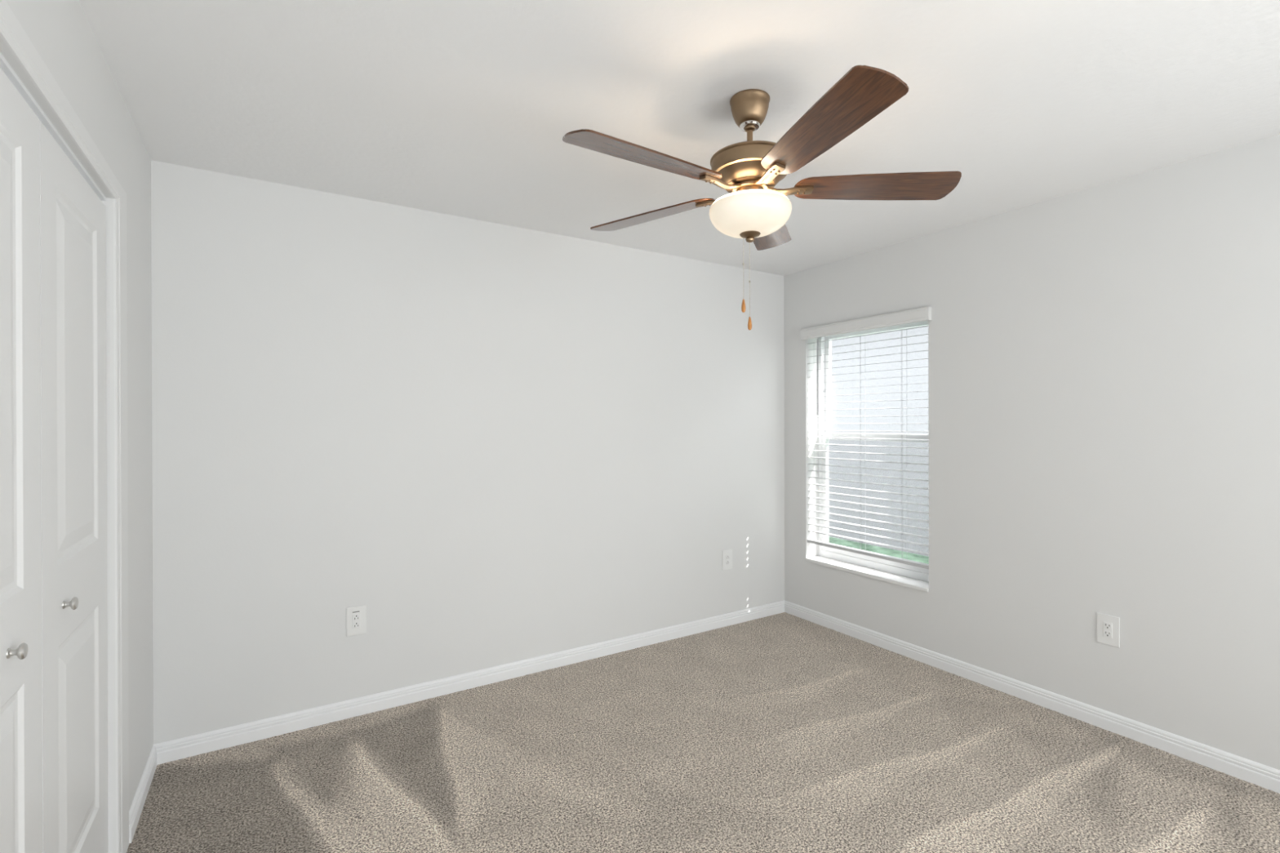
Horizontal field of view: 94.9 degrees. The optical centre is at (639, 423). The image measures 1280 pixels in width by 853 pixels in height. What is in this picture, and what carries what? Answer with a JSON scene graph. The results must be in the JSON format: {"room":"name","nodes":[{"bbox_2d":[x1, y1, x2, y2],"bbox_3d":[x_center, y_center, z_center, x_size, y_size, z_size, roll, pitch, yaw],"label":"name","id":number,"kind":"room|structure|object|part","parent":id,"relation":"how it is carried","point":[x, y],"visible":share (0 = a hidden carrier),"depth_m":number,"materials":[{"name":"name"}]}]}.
{"room":"empty bedroom","nodes":[
{"label":"empty bedroom","id":0,"kind":"room"},
{"bbox_2d":[0,0,153,852],"bbox_3d":[-1.006,0.183,0.731,0.120,2.490,3.808,0,0,-32],"label":"wall","id":1,"kind":"structure","parent":0,"point":[60,31],"depth_m":1.96,"materials":[{"name":"paint"}]},
{"bbox_2d":[0,67,42,852],"bbox_3d":[-1.134,0.343,1.013,0.056,1.999,0.605,0,0,-32],"label":"door","id":2,"kind":"structure","parent":1,"relation":"in","point":[20,489],"depth_m":1.17,"materials":[{"name":"paint"}]},
{"bbox_3d":[-1.179,0.432,1.113,0.026,0.030,0.030,0,0,-32],"label":"knob","id":3,"kind":"part","parent":2,"relation":"part of","materials":[{"name":"grey metal"}]},
{"bbox_2d":[0,52,106,200],"bbox_3d":[-1.310,-0.682,1.262,0.028,0.010,1.222,0,0,-32],"label":"trim","id":4,"kind":"structure","parent":1,"relation":"attached to","point":[5,66],"depth_m":1.32,"materials":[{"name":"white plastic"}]},
{"bbox_2d":[0,0,128,852],"bbox_3d":[-1.277,0.312,1.283,0.008,2.130,1.512,0,0,-32],"label":"trim","id":5,"kind":"structure","parent":1,"relation":"attached to","point":[12,33],"depth_m":1.81,"materials":[{"name":"paint"}]},
{"bbox_2d":[40,120,108,852],"bbox_3d":[-1.457,0.343,1.526,0.056,1.999,0.599,0,0,-32],"label":"door","id":6,"kind":"structure","parent":1,"relation":"in","point":[73,217],"depth_m":1.48,"materials":[{"name":"paint"}]},
{"bbox_3d":[-1.366,0.432,1.410,0.026,0.030,0.030,0,0,-32],"label":"knob","id":7,"kind":"part","parent":6,"relation":"part of","materials":[{"name":"grey metal"}]},
{"bbox_2d":[128,746,157,843],"bbox_3d":[-1.815,1.337,2.147,0.014,0.081,0.523,0,0,-32],"label":"baseboard","id":8,"kind":"structure","parent":1,"relation":"attached to","point":[136,807],"depth_m":2.11,"materials":[{"name":"paint"}]},
{"bbox_2d":[151,160,784,744],"bbox_3d":[-0.668,0.127,3.282,4.372,2.590,0.150,0,0,-32],"label":"wall","id":9,"kind":"structure","parent":0,"point":[502,444],"depth_m":2.95,"materials":[{"name":"paint"}]},
{"bbox_2d":[346,604,366,636],"bbox_3d":[-1.336,0.929,2.768,0.085,0.134,0.009,0,0,-32],"label":"wall outlet","id":10,"kind":"object","parent":9,"relation":"attached to","point":[356,616],"visible":1,"depth_m":2.77,"materials":[{"name":"plastic"}]},
{"bbox_2d":[352,613,359,628],"bbox_3d":[-1.336,0.929,2.768,0.034,0.068,0.008,0,0,-32],"label":"receptacle","id":11,"kind":"object","parent":10,"relation":"attached to","point":[356,616],"depth_m":2.76,"materials":[{"name":"plastic"}]},
{"bbox_2d":[153,600,785,764],"bbox_3d":[-0.454,1.331,3.321,3.568,0.081,0.014,0,0,-32],"label":"baseboard","id":12,"kind":"structure","parent":9,"relation":"attached to","point":[216,740],"depth_m":2.93,"materials":[{"name":"paint"}]},
{"bbox_2d":[722,549,732,570],"bbox_3d":[0.593,0.922,3.982,0.085,0.134,0.009,0,0,-32],"label":"wall outlet","id":13,"kind":"object","parent":9,"relation":"attached to","point":[726,554],"visible":1,"depth_m":3.98,"materials":[{"name":"plastic"}]},
{"bbox_2d":[725,554,729,564],"bbox_3d":[0.593,0.922,3.983,0.034,0.068,0.008,0,0,-32],"label":"receptacle","id":14,"kind":"object","parent":13,"relation":"attached to","point":[727,556],"depth_m":3.98,"materials":[{"name":"plastic"}]},
{"bbox_2d":[79,0,1279,275],"bbox_3d":[0.477,-1.127,1.457,4.372,0.120,4.458,0,0,-32],"label":"ceiling","id":15,"kind":"structure","parent":0,"point":[465,108],"depth_m":1.89,"materials":[{"name":"paint"}]},
{"bbox_2d":[562,65,961,330],"bbox_3d":[0.328,-0.688,1.909,1.245,0.760,1.283,0,0,-32],"label":"ceiling fan","id":16,"kind":"object","parent":15,"relation":"hanging from","point":[754,211],"visible":1,"depth_m":1.83,"materials":[{"name":"brown wood"}]},
{"bbox_3d":[0.028,-0.772,1.710,0.526,0.006,0.149,0,12,-34],"label":"blade","id":17,"kind":"part","parent":16,"relation":"part of","materials":[{"name":"brown wood"}]},
{"bbox_3d":[0.043,-0.773,2.186,0.526,0.006,0.149,0,12,38],"label":"blade","id":18,"kind":"part","parent":16,"relation":"part of","materials":[{"name":"brown wood"}]},
{"bbox_3d":[0.342,-0.388,1.938,0.014,0.044,0.014,0,0,-32],"label":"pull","id":19,"kind":"part","parent":16,"relation":"part of","materials":[{"name":"brown wood"}]},
{"bbox_3d":[0.341,-0.514,1.938,0.005,0.210,0.005,0,0,-32],"label":"pull chain","id":20,"kind":"part","parent":16,"relation":"part of","materials":[{"name":"beige"}]},
{"bbox_3d":[0.362,-0.476,1.938,0.005,0.247,0.005,0,0,-32],"label":"pull chain","id":21,"kind":"part","parent":16,"relation":"part of","materials":[{"name":"beige"}]},
{"bbox_3d":[0.362,-0.330,1.939,0.014,0.044,0.014,0,0,-32],"label":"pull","id":22,"kind":"part","parent":16,"relation":"part of","materials":[{"name":"brown wood"}]},
{"bbox_3d":[0.363,-0.676,1.938,0.267,0.102,0.267,0,0,-32],"label":"lamp shade","id":23,"kind":"part","parent":16,"relation":"part of","materials":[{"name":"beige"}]},
{"bbox_3d":[0.500,-0.774,2.318,0.149,0.006,0.526,-13,-4,19],"label":"blade","id":24,"kind":"part","parent":16,"relation":"part of","materials":[{"name":"brown wood"}]},
{"bbox_3d":[0.475,-0.773,1.549,0.149,0.006,0.526,12,-3,-16],"label":"blade","id":25,"kind":"part","parent":16,"relation":"part of","materials":[{"name":"brown wood"}]},
{"bbox_3d":[0.767,-0.774,1.925,0.526,0.006,0.149,0,-12,2],"label":"blade","id":26,"kind":"part","parent":16,"relation":"part of","materials":[{"name":"brown wood"}]},
{"bbox_2d":[126,612,1279,852],"bbox_3d":[0.622,1.382,1.519,3.674,0.023,4.213,0,0,-32],"label":"floor","id":27,"kind":"structure","parent":0,"point":[784,732],"depth_m":2.30,"materials":[{"name":"carpet"}]},
{"bbox_2d":[783,133,1279,769],"bbox_3d":[2.177,0.171,2.676,0.204,2.490,3.908,0,0,-32],"label":"wall","id":28,"kind":"structure","parent":0,"point":[1104,360],"depth_m":2.65,"materials":[{"name":"paint"}]},
{"bbox_2d":[804,555,928,591],"bbox_3d":[1.480,0.947,3.772,0.212,0.022,0.903,0,0,-32],"label":"window sill","id":29,"kind":"structure","parent":28,"relation":"attached to","point":[905,581],"depth_m":3.69,"materials":[{"name":"wood"}]},
{"bbox_2d":[817,320,928,582],"bbox_3d":[1.536,0.141,3.808,0.075,1.590,0.903,0,0,-32],"label":"window","id":30,"kind":"structure","parent":28,"relation":"in","point":[908,571],"depth_m":4.08,"materials":[{"name":"white plastic"}]},
{"bbox_2d":[800,306,931,568],"bbox_3d":[1.409,0.086,3.726,0.092,1.489,0.940,0,0,-32],"label":"window blind","id":31,"kind":"object","parent":30,"relation":"attached to","point":[921,314],"visible":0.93,"depth_m":3.68,"materials":[{"name":"grey plastic"}]},
{"bbox_3d":[1.218,0.123,4.064,0.047,1.375,0.001,0,0,-32],"label":"ladder cord","id":32,"kind":"part","parent":31,"relation":"part of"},
{"bbox_3d":[1.245,-0.388,3.954,0.008,0.352,0.008,0,0,-32],"label":"lift cord","id":33,"kind":"part","parent":31,"relation":"part of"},
{"bbox_3d":[1.415,0.124,3.751,0.047,1.375,0.021,0,0,-32],"label":"ladder cord","id":34,"kind":"part","parent":31,"relation":"part of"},
{"bbox_3d":[1.425,0.820,3.737,0.045,0.020,0.897,0,0,-32],"label":"rail","id":35,"kind":"part","parent":31,"relation":"part of","materials":[{"name":"white plastic"}]},
{"bbox_3d":[1.570,0.124,3.506,0.047,1.375,0.021,0,0,-32],"label":"ladder cord","id":36,"kind":"part","parent":31,"relation":"part of","materials":[{"name":"white fabric"}]},
{"bbox_3d":[1.522,0.478,3.799,0.030,0.825,0.843,0,0,-32],"label":"sash","id":37,"kind":"part","parent":30,"relation":"part of","materials":[{"name":"white plastic"}]},
{"bbox_3d":[1.548,-0.260,3.815,0.028,0.728,0.843,0,0,-32],"label":"sash","id":38,"kind":"part","parent":30,"relation":"part of","materials":[{"name":"glass"}]},
{"bbox_2d":[784,600,1279,793],"bbox_3d":[2.065,1.326,2.656,0.014,0.081,3.795,0,0,-32],"label":"baseboard","id":39,"kind":"structure","parent":28,"relation":"attached to","point":[1267,777],"depth_m":2.74,"materials":[{"name":"paint"}]},
{"bbox_2d":[1096,612,1119,647],"bbox_3d":[2.088,0.920,2.623,0.009,0.134,0.085,0,0,-32],"label":"wall outlet","id":40,"kind":"object","parent":28,"relation":"attached to","point":[1108,627],"visible":1,"depth_m":2.62,"materials":[{"name":"plastic"}]},
{"bbox_2d":[1102,621,1112,638],"bbox_3d":[2.088,0.920,2.623,0.008,0.068,0.034,0,0,-32],"label":"receptacle","id":41,"kind":"object","parent":40,"relation":"attached to","point":[1107,625],"depth_m":2.62,"materials":[{"name":"plastic"}]},
{"label":"outside","id":42,"kind":"structure","parent":0,"visible":0},
{"bbox_2d":[828,536,928,564],"bbox_3d":[6.604,1.631,7.704,12.624,0.130,38.000,0,0,-32],"label":"lawn","id":43,"kind":"structure","parent":42,"point":[917,557],"depth_m":7.30,"materials":[{"name":"green plant"}]},
{"bbox_2d":[828,325,928,556],"bbox_3d":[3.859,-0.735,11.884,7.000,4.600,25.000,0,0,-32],"label":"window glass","id":44,"kind":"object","parent":43,"relation":"on","point":[919,372],"visible":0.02,"depth_m":7.50,"materials":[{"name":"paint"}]}
]}

